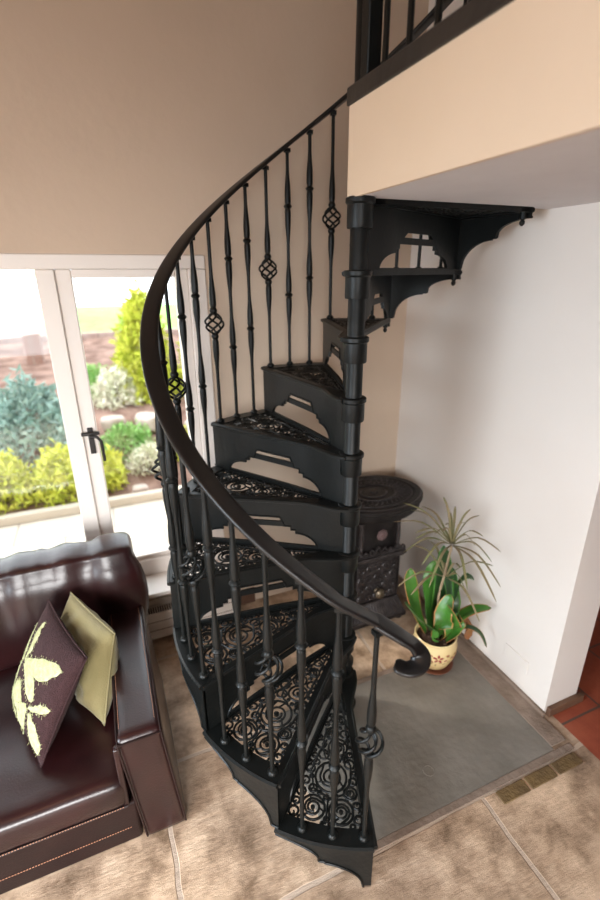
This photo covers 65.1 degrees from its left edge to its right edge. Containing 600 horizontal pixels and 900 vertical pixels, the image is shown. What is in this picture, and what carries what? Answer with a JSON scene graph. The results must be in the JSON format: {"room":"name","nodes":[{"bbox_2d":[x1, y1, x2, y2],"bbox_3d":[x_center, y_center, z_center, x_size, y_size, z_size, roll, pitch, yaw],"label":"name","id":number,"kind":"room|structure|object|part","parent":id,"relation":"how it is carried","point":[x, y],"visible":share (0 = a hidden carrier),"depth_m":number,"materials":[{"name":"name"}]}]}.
{"room":"living room","nodes":[
{"label":"living room","id":0,"kind":"room"},
{"bbox_2d":[0,0,428,600],"bbox_3d":[-1.418,-0.769,1.907,4.780,3.900,0.250,-9,22,-21],"label":"wall","id":1,"kind":"structure","parent":0,"point":[122,122],"depth_m":2.00,"materials":[{"name":"paint"}]},
{"bbox_2d":[0,253,228,598],"bbox_3d":[-1.308,0.028,2.048,2.060,1.640,0.270,-9,22,-21],"label":"window","id":2,"kind":"structure","parent":1,"relation":"in","point":[55,287],"depth_m":2.17,"materials":[{"name":"beige paint"}]},
{"bbox_3d":[-1.004,-0.081,2.252,0.062,1.465,0.063,-9,22,-21],"label":"casement frame","id":3,"kind":"part","parent":2,"relation":"part of","materials":[{"name":"beige paint"}]},
{"bbox_3d":[-0.976,-0.024,2.221,0.091,0.160,0.055,-9,22,-21],"label":"handle","id":4,"kind":"part","parent":2,"relation":"part of","materials":[{"name":"grey metal"}]},
{"bbox_3d":[-0.780,-0.784,2.088,0.432,0.035,0.063,-9,22,-21],"label":"casement frame","id":5,"kind":"part","parent":2,"relation":"part of","materials":[{"name":"beige paint"}]},
{"bbox_3d":[-0.772,0.557,2.597,0.432,0.025,0.063,-9,22,-21],"label":"casement frame","id":6,"kind":"part","parent":2,"relation":"part of","materials":[{"name":"beige paint"}]},
{"bbox_3d":[-1.366,0.716,2.385,2.000,0.115,0.090,-9,22,-21],"label":"rail","id":7,"kind":"part","parent":2,"relation":"part of","materials":[{"name":"beige paint"}]},
{"bbox_3d":[-1.291,0.794,2.307,2.060,0.023,0.205,-9,22,-21],"label":"sill","id":8,"kind":"part","parent":2,"relation":"part of","materials":[{"name":"beige paint"}]},
{"bbox_3d":[-0.551,-0.151,2.430,0.056,1.465,0.063,-9,22,-21],"label":"casement frame","id":9,"kind":"part","parent":2,"relation":"part of","materials":[{"name":"beige paint"}]},
{"bbox_2d":[241,587,254,604],"bbox_3d":[-1.874,1.130,2.265,3.460,0.100,0.017,-9,22,-21],"label":"baseboard","id":10,"kind":"structure","parent":1,"relation":"attached to","point":[246,599],"depth_m":2.87,"materials":[{"name":"brown wood"}]},
{"bbox_2d":[0,575,599,899],"bbox_3d":[0.581,1.780,0.740,6.900,0.060,5.470,-9,22,-21],"label":"floor","id":11,"kind":"structure","parent":0,"point":[544,843],"depth_m":1.66,"materials":[{"name":"beige tile"}]},
{"bbox_2d":[0,532,186,894],"bbox_3d":[-1.433,0.984,1.657,1.828,0.804,0.918,-9,22,-21],"label":"leather sofa","id":12,"kind":"object","parent":11,"relation":"on","point":[96,788],"visible":0.8,"depth_m":1.66,"materials":[{"name":"brown leather"}]},
{"bbox_2d":[12,599,87,767],"bbox_3d":[-0.937,0.833,1.724,0.232,0.355,0.399,-18,27,-39],"label":"cushion","id":13,"kind":"object","parent":12,"relation":"on","point":[51,666],"visible":1,"depth_m":1.64,"materials":[{"name":"fabric"}]},
{"bbox_2d":[0,665,129,853],"bbox_3d":[-1.474,1.149,1.622,1.629,0.143,0.768,-9,22,-21],"label":"seat cushion","id":14,"kind":"object","parent":12,"relation":"on","point":[78,784],"depth_m":1.58,"materials":[{"name":"red leather"}]},
{"bbox_2d":[0,532,148,670],"bbox_3d":[-1.558,0.741,1.873,1.822,0.503,0.261,-9,22,-21],"label":"cushion","id":15,"kind":"object","parent":12,"relation":"on","point":[105,572],"depth_m":1.99,"materials":[{"name":"red leather"}]},
{"bbox_2d":[61,592,118,725],"bbox_3d":[-0.824,0.801,1.835,0.178,0.344,0.407,-18,27,-38],"label":"cushion","id":16,"kind":"object","parent":12,"relation":"on","point":[92,634],"visible":0.7,"depth_m":1.73,"materials":[{"name":"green fabric"}]},
{"bbox_3d":[-0.672,1.012,1.994,0.189,0.504,0.877,-9,22,-21],"label":"arm","id":17,"kind":"part","parent":12,"relation":"part of","materials":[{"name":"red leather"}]},
{"bbox_2d":[147,596,232,639],"bbox_3d":[-1.250,1.017,2.414,1.850,0.200,0.126,-9,22,-21],"label":"radiator","id":18,"kind":"object","parent":11,"relation":"on","point":[160,616],"visible":0.11,"depth_m":2.56,"materials":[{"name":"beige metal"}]},
{"bbox_2d":[148,601,171,614],"bbox_3d":[-1.244,0.943,2.372,1.830,0.029,0.071,-9,22,-21],"label":"grille","id":19,"kind":"object","parent":18,"relation":"attached to","point":[158,607],"depth_m":2.56,"materials":[{"name":"brown metal"}]},
{"bbox_2d":[140,0,534,887],"bbox_3d":[0.078,-0.460,1.649,1.180,3.510,1.435,11,23,26],"label":"spiral staircase","id":20,"kind":"structure","parent":11,"relation":"on","point":[329,517],"depth_m":1.74,"materials":[{"name":"metal"}]},
{"bbox_3d":[-0.432,-0.008,1.472,0.037,0.042,0.037,-9,22,-22],"label":"knob","id":21,"kind":"part","parent":20,"relation":"part of","materials":[{"name":"paint"}]},
{"bbox_2d":[151,454,175,487],"bbox_3d":[-0.463,0.066,1.601,0.083,0.132,0.084,10,23,26],"label":"basket","id":22,"kind":"object","parent":20,"relation":"on","point":[156,462],"depth_m":1.59,"materials":[{"name":"metal"}]},
{"bbox_3d":[-0.488,-0.309,1.670,0.037,0.042,0.037,0,21,2],"label":"knob","id":23,"kind":"part","parent":20,"relation":"part of","materials":[{"name":"paint"}]},
{"bbox_3d":[-0.386,0.091,1.415,0.037,0.042,0.037,-13,24,-29],"label":"knob","id":24,"kind":"part","parent":20,"relation":"part of","materials":[{"name":"paint"}]},
{"bbox_3d":[-0.430,0.333,1.601,0.037,0.042,0.037,-9,22,-22],"label":"knob","id":25,"kind":"part","parent":20,"relation":"part of","materials":[{"name":"paint"}]},
{"bbox_2d":[168,372,186,404],"bbox_3d":[-0.477,-0.237,1.802,0.084,0.132,0.083,1,21,5],"label":"basket","id":26,"kind":"object","parent":20,"relation":"on","point":[174,375],"depth_m":1.79,"materials":[{"name":"metal"}]},
{"bbox_3d":[-0.453,-0.510,1.803,0.037,0.042,0.037,7,22,18],"label":"knob","id":27,"kind":"part","parent":20,"relation":"part of","materials":[{"name":"paint"}]},
{"bbox_3d":[-0.384,0.432,1.545,0.037,0.042,0.037,-13,24,-29],"label":"knob","id":28,"kind":"part","parent":20,"relation":"part of","materials":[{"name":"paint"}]},
{"bbox_3d":[-0.451,-0.169,1.932,0.037,0.042,0.037,7,22,18],"label":"knob","id":29,"kind":"part","parent":20,"relation":"part of","materials":[{"name":"paint"}]},
{"bbox_2d":[178,549,205,586],"bbox_3d":[-0.325,0.358,1.429,0.083,0.132,0.084,16,26,36],"label":"basket","id":30,"kind":"object","parent":20,"relation":"on","point":[194,581],"depth_m":1.41,"materials":[{"name":"metal"}]},
{"bbox_3d":[-0.414,-0.610,1.863,0.037,0.042,0.037,10,23,25],"label":"knob","id":31,"kind":"part","parent":20,"relation":"part of","materials":[{"name":"paint"}]},
{"bbox_3d":[-0.412,-0.270,1.992,0.037,0.042,0.037,10,23,25],"label":"knob","id":32,"kind":"part","parent":20,"relation":"part of","materials":[{"name":"paint"}]},
{"bbox_3d":[-0.258,0.276,1.323,0.037,0.042,0.037,17,27,38],"label":"knob","id":33,"kind":"part","parent":20,"relation":"part of","materials":[{"name":"paint"}]},
{"bbox_2d":[204,308,223,338],"bbox_3d":[-0.363,-0.533,1.982,0.084,0.132,0.083,13,24,31],"label":"basket","id":34,"kind":"object","parent":20,"relation":"on","point":[213,311],"depth_m":1.97,"materials":[{"name":"metal"}]},
{"bbox_3d":[-0.256,0.616,1.452,0.037,0.042,0.037,17,27,38],"label":"knob","id":35,"kind":"part","parent":20,"relation":"part of","materials":[{"name":"paint"}]},
{"bbox_3d":[-0.299,-0.799,1.964,0.037,0.042,0.037,19,28,41],"label":"knob","id":36,"kind":"part","parent":20,"relation":"part of","materials":[{"name":"paint"}]},
{"bbox_3d":[-0.298,-0.458,2.093,0.037,0.042,0.037,19,28,41],"label":"knob","id":37,"kind":"part","parent":20,"relation":"part of","materials":[{"name":"paint"}]},
{"bbox_3d":[-0.178,0.364,1.291,0.037,0.042,0.037,13,24,31],"label":"knob","id":38,"kind":"part","parent":20,"relation":"part of","materials":[{"name":"paint"}]},
{"bbox_3d":[-0.176,0.705,1.421,0.037,0.042,0.037,13,24,31],"label":"knob","id":39,"kind":"part","parent":20,"relation":"part of","materials":[{"name":"paint"}]},
{"bbox_3d":[-0.226,-0.891,2.000,0.037,0.042,0.037,-16,26,-35],"label":"knob","id":40,"kind":"part","parent":20,"relation":"part of","materials":[{"name":"paint"}]},
{"bbox_3d":[-0.224,-0.550,2.129,0.037,0.042,0.037,-16,26,-35],"label":"knob","id":41,"kind":"part","parent":20,"relation":"part of","materials":[{"name":"paint"}]},
{"bbox_2d":[259,254,276,284],"bbox_3d":[-0.142,-0.803,2.091,0.084,0.132,0.083,8,22,20],"label":"basket","id":42,"kind":"object","parent":20,"relation":"on","point":[268,281],"depth_m":2.08,"materials":[{"name":"metal"}]},
{"bbox_2d":[254,650,283,687],"bbox_3d":[-0.088,0.619,1.337,0.083,0.132,0.084,-1,21,-3],"label":"basket","id":43,"kind":"object","parent":20,"relation":"on","point":[269,680],"depth_m":1.32,"materials":[{"name":"metal"}]},
{"bbox_3d":[-0.053,-1.057,2.041,0.037,0.042,0.037,-8,22,-19],"label":"knob","id":44,"kind":"part","parent":20,"relation":"part of","materials":[{"name":"paint"}]},
{"bbox_3d":[-0.051,-0.716,2.170,0.037,0.042,0.037,-8,22,-19],"label":"knob","id":45,"kind":"part","parent":20,"relation":"part of","materials":[{"name":"paint"}]},
{"bbox_3d":[0.071,-0.731,1.548,1.152,2.184,1.415,10,23,25],"label":"handrail","id":46,"kind":"part","parent":20,"relation":"part of","materials":[{"name":"black metal"}]},
{"bbox_3d":[0.003,0.524,1.263,0.037,0.042,0.037,6,22,15],"label":"knob","id":47,"kind":"part","parent":20,"relation":"part of","materials":[{"name":"paint"}]},
{"bbox_3d":[0.005,0.864,1.392,0.037,0.042,0.037,6,22,15],"label":"knob","id":48,"kind":"part","parent":20,"relation":"part of","materials":[{"name":"paint"}]},
{"bbox_3d":[0.044,-0.795,2.171,0.037,0.042,0.037,-5,21,-11],"label":"knob","id":49,"kind":"part","parent":20,"relation":"part of","materials":[{"name":"paint"}]},
{"bbox_3d":[0.042,-1.135,2.042,0.037,0.042,0.037,-5,21,-11],"label":"knob","id":50,"kind":"part","parent":20,"relation":"part of","materials":[{"name":"paint"}]},
{"bbox_2d":[322,202,340,233],"bbox_3d":[0.140,-1.034,2.095,0.083,0.132,0.084,-2,21,-4],"label":"basket","id":51,"kind":"object","parent":20,"relation":"on","point":[331,230],"depth_m":2.09,"materials":[{"name":"metal"}]},
{"bbox_3d":[0.103,0.940,1.398,0.037,0.042,0.037,3,21,8],"label":"knob","id":52,"kind":"part","parent":20,"relation":"part of","materials":[{"name":"paint"}]},
{"bbox_3d":[0.101,0.598,1.269,0.037,0.042,0.037,3,21,8],"label":"knob","id":53,"kind":"part","parent":20,"relation":"part of","materials":[{"name":"paint"}]},
{"bbox_2d":[355,724,383,760],"bbox_3d":[0.203,0.838,1.353,0.083,0.132,0.084,-11,23,-26],"label":"basket","id":54,"kind":"object","parent":20,"relation":"on","point":[369,754],"depth_m":1.33,"materials":[{"name":"metal"}]},
{"bbox_2d":[383,324,387,331],"bbox_3d":[0.405,-0.583,2.232,0.021,0.048,0.022,-3,21,-6],"label":"pendant","id":55,"kind":"object","parent":20,"relation":"attached to","point":[385,326],"depth_m":2.23,"materials":[{"name":"paint"}]},
{"bbox_2d":[451,275,456,285],"bbox_3d":[0.658,-0.729,2.013,0.021,0.048,0.022,7,22,18],"label":"pendant","id":56,"kind":"object","parent":20,"relation":"attached to","point":[453,277],"depth_m":2.01,"materials":[{"name":"paint"}]},
{"bbox_2d":[519,212,526,225],"bbox_3d":[0.816,-0.847,1.723,0.021,0.048,0.022,18,27,39],"label":"pendant","id":57,"kind":"object","parent":20,"relation":"attached to","point":[522,215],"depth_m":1.72,"materials":[{"name":"paint"}]},
{"bbox_2d":[352,475,422,629],"bbox_3d":[0.412,0.582,2.750,0.576,0.758,0.462,-9,22,-21],"label":"stove","id":58,"kind":"object","parent":11,"relation":"on","point":[382,498],"visible":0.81,"depth_m":2.58,"materials":[{"name":"grey metal"}]},
{"bbox_3d":[0.410,0.234,2.620,0.143,0.014,0.111,-9,22,-21],"label":"hot plate lid","id":59,"kind":"part","parent":58,"relation":"part of","materials":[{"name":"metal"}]},
{"bbox_3d":[0.423,0.726,2.614,0.250,0.245,0.014,-9,22,-21],"label":"door","id":60,"kind":"part","parent":58,"relation":"part of","materials":[{"name":"grey metal"}]},
{"bbox_3d":[0.437,0.791,2.604,0.060,0.059,0.056,-9,22,-21],"label":"door knob","id":61,"kind":"part","parent":58,"relation":"part of","materials":[{"name":"gold metal"}]},
{"bbox_3d":[0.370,0.541,2.677,0.350,0.037,0.320,-9,22,-21],"label":"cornice","id":62,"kind":"part","parent":58,"relation":"part of","materials":[{"name":"grey metal"}]},
{"bbox_3d":[0.410,0.277,2.636,0.576,0.092,0.459,-9,22,-21],"label":"plate","id":63,"kind":"part","parent":58,"relation":"part of","materials":[{"name":"metal"}]},
{"bbox_2d":[276,650,553,840],"bbox_3d":[0.482,1.241,2.069,1.030,0.008,0.620,-9,22,-21],"label":"slab","id":64,"kind":"object","parent":11,"relation":"on","point":[448,736],"visible":0.71,"depth_m":2.02,"materials":[{"name":"grey concrete"}]},
{"bbox_2d":[395,497,500,674],"bbox_3d":[0.672,0.685,2.271,0.520,0.888,0.538,9,23,24],"label":"potted plant","id":65,"kind":"object","parent":64,"relation":"on","point":[444,621],"visible":0.95,"depth_m":2.29,"materials":[{"name":"plant"}]},
{"bbox_3d":[0.583,0.626,2.269,0.217,0.093,0.013,1,21,4],"label":"blade","id":66,"kind":"part","parent":65,"relation":"part of","materials":[{"name":"green plant"}]},
{"bbox_3d":[0.585,0.381,2.264,0.280,0.075,0.013,11,24,28],"label":"blade","id":67,"kind":"part","parent":65,"relation":"part of","materials":[{"name":"green plant"}]},
{"bbox_3d":[0.600,0.450,2.219,0.210,0.084,0.013,1,21,3],"label":"blade","id":68,"kind":"part","parent":65,"relation":"part of","materials":[{"name":"green plant"}]},
{"bbox_3d":[0.598,0.343,2.213,0.178,0.175,0.158,-9,22,-21],"label":"blade","id":69,"kind":"part","parent":65,"relation":"part of","materials":[{"name":"green plant"}]},
{"bbox_3d":[0.588,0.605,2.140,0.292,0.082,0.013,-19,27,-40],"label":"blade","id":70,"kind":"part","parent":65,"relation":"part of","materials":[{"name":"green plant"}]},
{"bbox_3d":[0.622,0.532,2.291,0.187,0.107,0.013,16,26,36],"label":"blade","id":71,"kind":"part","parent":65,"relation":"part of","materials":[{"name":"green plant"}]},
{"bbox_3d":[0.645,0.355,2.347,0.013,0.065,0.330,-9,22,-21],"label":"blade","id":72,"kind":"part","parent":65,"relation":"part of","materials":[{"name":"green plant"}]},
{"bbox_3d":[0.614,0.411,2.165,0.195,0.085,0.013,-6,22,-15],"label":"blade","id":73,"kind":"part","parent":65,"relation":"part of","materials":[{"name":"green plant"}]},
{"bbox_3d":[0.606,0.399,2.126,0.235,0.134,0.036,-9,22,-21],"label":"blade","id":74,"kind":"part","parent":65,"relation":"part of","materials":[{"name":"green plant"}]},
{"bbox_3d":[0.684,1.002,2.395,0.216,0.186,0.216,-9,22,-21],"label":"pot","id":75,"kind":"part","parent":65,"relation":"part of","materials":[{"name":"beige ceramic"}]},
{"bbox_3d":[0.682,0.523,2.355,0.013,0.081,0.238,-3,21,-8],"label":"blade","id":76,"kind":"part","parent":65,"relation":"part of","materials":[{"name":"green plant"}]},
{"bbox_3d":[0.655,0.354,2.262,0.047,0.119,0.185,-9,22,-21],"label":"blade","id":77,"kind":"part","parent":65,"relation":"part of","materials":[{"name":"green plant"}]},
{"bbox_3d":[0.619,0.446,2.115,0.242,0.059,0.013,-19,27,-40],"label":"blade","id":78,"kind":"part","parent":65,"relation":"part of","materials":[{"name":"green plant"}]},
{"bbox_3d":[0.625,0.496,2.084,0.256,0.081,0.175,-9,22,-21],"label":"blade","id":79,"kind":"part","parent":65,"relation":"part of","materials":[{"name":"green plant"}]},
{"bbox_3d":[0.684,0.991,2.390,0.220,0.074,0.220,-9,22,-21],"label":"painted flower","id":80,"kind":"part","parent":65,"relation":"part of","materials":[{"name":"ceramic"}]},
{"bbox_3d":[0.692,0.699,2.288,0.034,0.512,0.064,11,24,28],"label":"stem","id":81,"kind":"part","parent":65,"relation":"part of","materials":[{"name":"brown plant"}]},
{"bbox_3d":[0.656,0.391,2.094,0.013,0.168,0.203,12,24,30],"label":"blade","id":82,"kind":"part","parent":65,"relation":"part of","materials":[{"name":"green plant"}]},
{"bbox_3d":[0.699,0.329,2.226,0.022,0.187,0.112,-9,22,-21],"label":"blade","id":83,"kind":"part","parent":65,"relation":"part of","materials":[{"name":"green plant"}]},
{"bbox_3d":[0.685,0.548,2.107,0.013,0.203,0.223,2,21,7],"label":"blade","id":84,"kind":"part","parent":65,"relation":"part of","materials":[{"name":"green plant"}]},
{"bbox_3d":[0.731,0.352,2.236,0.013,0.137,0.113,6,22,16],"label":"blade","id":85,"kind":"part","parent":65,"relation":"part of","materials":[{"name":"green plant"}]},
{"bbox_3d":[0.708,0.374,2.105,0.013,0.189,0.139,1,21,4],"label":"blade","id":86,"kind":"part","parent":65,"relation":"part of","materials":[{"name":"green plant"}]},
{"bbox_3d":[0.706,0.497,2.073,0.013,0.079,0.274,1,21,3],"label":"blade","id":87,"kind":"part","parent":65,"relation":"part of","materials":[{"name":"green plant"}]},
{"bbox_3d":[0.751,0.680,2.165,0.013,0.106,0.221,-10,23,-23],"label":"blade","id":88,"kind":"part","parent":65,"relation":"part of","materials":[{"name":"green plant"}]},
{"bbox_3d":[0.752,0.353,2.188,0.079,0.166,0.013,-7,22,-17],"label":"blade","id":89,"kind":"part","parent":65,"relation":"part of","materials":[{"name":"green plant"}]},
{"bbox_3d":[0.764,0.366,2.166,0.101,0.159,0.013,5,21,13],"label":"blade","id":90,"kind":"part","parent":65,"relation":"part of","materials":[{"name":"green plant"}]},
{"bbox_3d":[0.754,0.405,2.119,0.013,0.123,0.155,-12,24,-28],"label":"blade","id":91,"kind":"part","parent":65,"relation":"part of","materials":[{"name":"green plant"}]},
{"bbox_3d":[0.784,0.561,2.176,0.193,0.133,0.013,13,24,31],"label":"blade","id":92,"kind":"part","parent":65,"relation":"part of","materials":[{"name":"green plant"}]},
{"bbox_3d":[0.794,0.457,2.162,0.178,0.075,0.013,12,24,29],"label":"blade","id":93,"kind":"part","parent":65,"relation":"part of","materials":[{"name":"green plant"}]},
{"bbox_3d":[0.762,0.525,2.062,0.013,0.096,0.328,-6,22,-15],"label":"blade","id":94,"kind":"part","parent":65,"relation":"part of","materials":[{"name":"green plant"}]},
{"bbox_3d":[0.797,0.429,2.121,0.092,0.081,0.197,-9,22,-21],"label":"blade","id":95,"kind":"part","parent":65,"relation":"part of","materials":[{"name":"green plant"}]},
{"bbox_3d":[0.798,0.515,2.126,0.013,0.109,0.249,-16,26,-36],"label":"blade","id":96,"kind":"part","parent":65,"relation":"part of","materials":[{"name":"green plant"}]},
{"bbox_2d":[340,576,573,869],"bbox_3d":[0.372,1.110,2.416,1.114,0.008,1.442,-9,22,-21],"label":"trim","id":97,"kind":"structure","parent":11,"relation":"on","point":[538,722],"depth_m":2.05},
{"bbox_2d":[496,779,530,804],"bbox_3d":[0.831,1.330,1.831,0.135,0.007,0.050,-9,22,-21],"label":"tile","id":98,"kind":"structure","parent":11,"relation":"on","point":[513,791],"depth_m":1.83,"materials":[{"name":"brown tile"}]},
{"bbox_2d":[524,765,557,788],"bbox_3d":[0.964,1.309,1.883,0.135,0.007,0.050,-9,22,-21],"label":"tile","id":99,"kind":"structure","parent":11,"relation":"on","point":[546,773],"depth_m":1.88,"materials":[{"name":"brown tile"}]},
{"bbox_2d":[550,752,582,774],"bbox_3d":[1.098,1.288,1.935,0.135,0.007,0.050,-9,22,-21],"label":"tile","id":100,"kind":"structure","parent":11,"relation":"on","point":[571,760],"depth_m":1.93,"materials":[{"name":"brown tile"}]},
{"bbox_2d":[347,0,599,196],"bbox_3d":[0.999,-0.191,-0.454,0.012,0.243,4.367,-9,22,-21],"label":"fascia","id":101,"kind":"structure","parent":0,"point":[527,75],"depth_m":0.93,"materials":[{"name":"beige paint"}]},
{"bbox_2d":[347,0,513,106],"bbox_3d":[1.021,-0.332,-0.492,0.079,0.046,4.375,-9,22,-21],"label":"trim","id":102,"kind":"structure","parent":101,"relation":"attached to","point":[473,12],"depth_m":1.05,"materials":[{"name":"brown wood"}]},
{"bbox_2d":[360,0,469,78],"bbox_3d":[0.753,-1.019,-0.080,0.050,0.950,2.940,-9,22,-21],"label":"balcony railing","id":103,"kind":"object","parent":102,"relation":"on","point":[372,15],"visible":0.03,"depth_m":1.26,"materials":[{"name":"metal"}]},
{"bbox_3d":[0.195,-1.485,1.157,0.044,0.950,0.040,-9,22,-21],"label":"newel post","id":104,"kind":"part","parent":103,"relation":"part of","materials":[{"name":"metal"}]},
{"bbox_2d":[366,128,599,208],"bbox_3d":[2.484,-0.419,0.127,3.210,0.236,4.366,-9,22,-21],"label":"ceiling","id":105,"kind":"structure","parent":0,"point":[565,172],"depth_m":1.21,"materials":[{"name":"paint"}]},
{"bbox_2d":[395,0,599,712],"bbox_3d":[0.945,-0.836,2.051,0.200,3.900,1.290,-9,22,-21],"label":"wall","id":106,"kind":"structure","parent":0,"point":[499,411],"depth_m":2.09,"materials":[{"name":"paint"}]},
{"bbox_2d":[424,598,545,716],"bbox_3d":[0.938,1.062,2.514,0.019,0.022,0.880,-9,22,-21],"label":"baseboard","id":107,"kind":"structure","parent":106,"relation":"attached to","point":[496,668],"depth_m":2.33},
{"bbox_2d":[503,643,528,673],"bbox_3d":[1.036,1.000,2.256,0.006,0.070,0.140,-9,22,-21],"label":"wall plate","id":108,"kind":"object","parent":106,"relation":"attached to","point":[510,653],"visible":1,"depth_m":2.25,"materials":[{"name":"paint"}]},
{"bbox_2d":[546,691,583,716],"bbox_3d":[1.228,1.176,2.176,0.220,0.045,0.022,-9,22,-21],"label":"baseboard","id":109,"kind":"structure","parent":106,"relation":"attached to","point":[568,702],"depth_m":2.16,"materials":[{"name":"brown wood"}]},
{"label":"outside","id":110,"kind":"structure","parent":0,"visible":0},
{"bbox_2d":[0,335,191,514],"bbox_3d":[-3.487,-0.793,6.724,20.650,0.852,6.420,-9,22,-21],"label":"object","id":111,"kind":"structure","parent":110,"point":[96,350],"depth_m":6.45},
{"bbox_2d":[0,447,41,514],"bbox_3d":[-2.644,0.251,4.167,0.724,0.632,0.665,-9,22,-21],"label":"shrub","id":112,"kind":"object","parent":111,"relation":"on","point":[17,484],"visible":0.91,"depth_m":4.13,"materials":[{"name":"yellow plant"}]},
{"bbox_2d":[4,270,44,364],"bbox_3d":[-4.761,-2.106,7.037,1.380,1.900,0.300,-9,22,-21],"label":"brick arch","id":113,"kind":"object","parent":111,"relation":"on","point":[21,287],"visible":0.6,"depth_m":7.17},
{"bbox_2d":[0,364,67,480],"bbox_3d":[-2.669,-0.296,4.659,1.212,1.140,0.986,-9,22,-21],"label":"shrub","id":114,"kind":"object","parent":111,"relation":"on","point":[25,397],"visible":0.63,"depth_m":4.49,"materials":[{"name":"teal plant"}]},
{"bbox_2d":[26,437,77,507],"bbox_3d":[-2.170,0.186,4.312,0.717,0.676,0.602,3,21,8],"label":"shrub","id":115,"kind":"object","parent":111,"relation":"on","point":[45,480],"visible":0.65,"depth_m":4.19,"materials":[{"name":"yellow plant"}]},
{"bbox_2d":[0,328,178,343],"bbox_3d":[-5.015,-2.022,9.244,20.000,0.480,0.250,-9,22,-21],"label":"wall","id":116,"kind":"structure","parent":111,"relation":"on","point":[16,338],"depth_m":9.35,"materials":[{"name":"stone"}]},
{"bbox_2d":[86,362,118,398],"bbox_3d":[-2.679,-0.874,6.120,0.649,0.541,0.657,-9,22,-21],"label":"shrub","id":117,"kind":"object","parent":111,"relation":"on","point":[93,372],"visible":0.2,"depth_m":5.98,"materials":[{"name":"green plant"}]},
{"bbox_2d":[100,415,126,431],"bbox_3d":[-2.105,-0.306,5.315,0.281,0.172,0.226,-9,22,-21],"label":"rock","id":118,"kind":"object","parent":111,"relation":"on","point":[106,422],"visible":0.8,"depth_m":5.22,"materials":[{"name":"beige stone"}]},
{"bbox_2d":[100,444,130,492],"bbox_3d":[-1.854,0.189,4.518,0.430,0.553,0.426,-9,22,-21],"label":"shrub","id":119,"kind":"object","parent":111,"relation":"on","point":[114,471],"visible":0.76,"depth_m":4.46,"materials":[{"name":"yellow plant"}]},
{"bbox_2d":[90,364,145,410],"bbox_3d":[-2.303,-0.772,5.849,0.731,0.594,0.621,-9,22,-21],"label":"flowering shrub","id":120,"kind":"object","parent":111,"relation":"on","point":[114,376],"visible":0.85,"depth_m":5.75,"materials":[{"name":"white plant"}]},
{"bbox_2d":[100,418,155,462],"bbox_3d":[-1.821,-0.098,4.941,0.686,0.465,0.524,-9,22,-21],"label":"shrub","id":121,"kind":"object","parent":111,"relation":"on","point":[125,433],"visible":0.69,"depth_m":4.86,"materials":[{"name":"green plant"}]},
{"bbox_2d":[132,484,148,492],"bbox_3d":[-1.530,0.389,4.508,0.153,0.109,0.124,-9,22,-21],"label":"rock","id":122,"kind":"object","parent":111,"relation":"on","point":[139,487],"visible":0.61,"depth_m":4.46,"materials":[{"name":"beige stone"}]},
{"bbox_2d":[125,439,160,475],"bbox_3d":[-1.546,0.069,4.810,0.497,0.372,0.432,-9,22,-21],"label":"flowering shrub","id":123,"kind":"object","parent":111,"relation":"on","point":[147,450],"visible":0.73,"depth_m":4.72,"materials":[{"name":"white plant"}]},
{"bbox_2d":[135,412,154,433],"bbox_3d":[-1.658,-0.331,5.388,0.434,0.232,0.364,-9,22,-21],"label":"rock","id":124,"kind":"object","parent":111,"relation":"on","point":[148,418],"visible":0.32,"depth_m":5.23,"materials":[{"name":"beige stone"}]},
{"bbox_2d":[109,278,182,404],"bbox_3d":[-1.989,-1.356,5.998,1.116,1.640,0.968,-9,22,-21],"label":"conifer","id":125,"kind":"object","parent":111,"relation":"on","point":[132,309],"visible":0.46,"depth_m":5.80,"materials":[{"name":"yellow plant"}]},
{"bbox_2d":[176,341,183,396],"bbox_3d":[-1.331,-1.339,6.206,0.832,1.446,0.819,-9,22,-21],"label":"conifer","id":126,"kind":"object","parent":111,"relation":"on","point":[179,368],"visible":0.02,"depth_m":6.20,"materials":[{"name":"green plant"}]},
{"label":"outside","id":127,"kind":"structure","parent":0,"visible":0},
{"bbox_2d":[0,304,177,335],"bbox_3d":[-5.612,-3.263,11.667,27.000,0.250,5.400,-9,22,-21],"label":"lawn","id":128,"kind":"structure","parent":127,"point":[91,318],"depth_m":10.91,"materials":[{"name":"green plant"}]},
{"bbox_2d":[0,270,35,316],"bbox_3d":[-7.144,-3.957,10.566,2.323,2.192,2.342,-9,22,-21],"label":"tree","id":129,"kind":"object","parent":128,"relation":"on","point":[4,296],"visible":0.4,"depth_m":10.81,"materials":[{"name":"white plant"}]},
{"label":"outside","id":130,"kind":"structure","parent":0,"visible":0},
{"bbox_2d":[0,499,168,557],"bbox_3d":[-2.228,0.937,3.287,16.000,0.060,1.650,-9,22,-21],"label":"patio","id":131,"kind":"structure","parent":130,"point":[146,523],"depth_m":3.92,"materials":[{"name":"white concrete"}]},
{"bbox_2d":[0,485,181,526],"bbox_3d":[-2.548,0.604,3.974,20.000,0.080,0.080,-9,22,-21],"label":"trim","id":132,"kind":"structure","parent":131,"relation":"on","point":[127,499],"depth_m":4.13,"materials":[{"name":"wood"}]}
]}

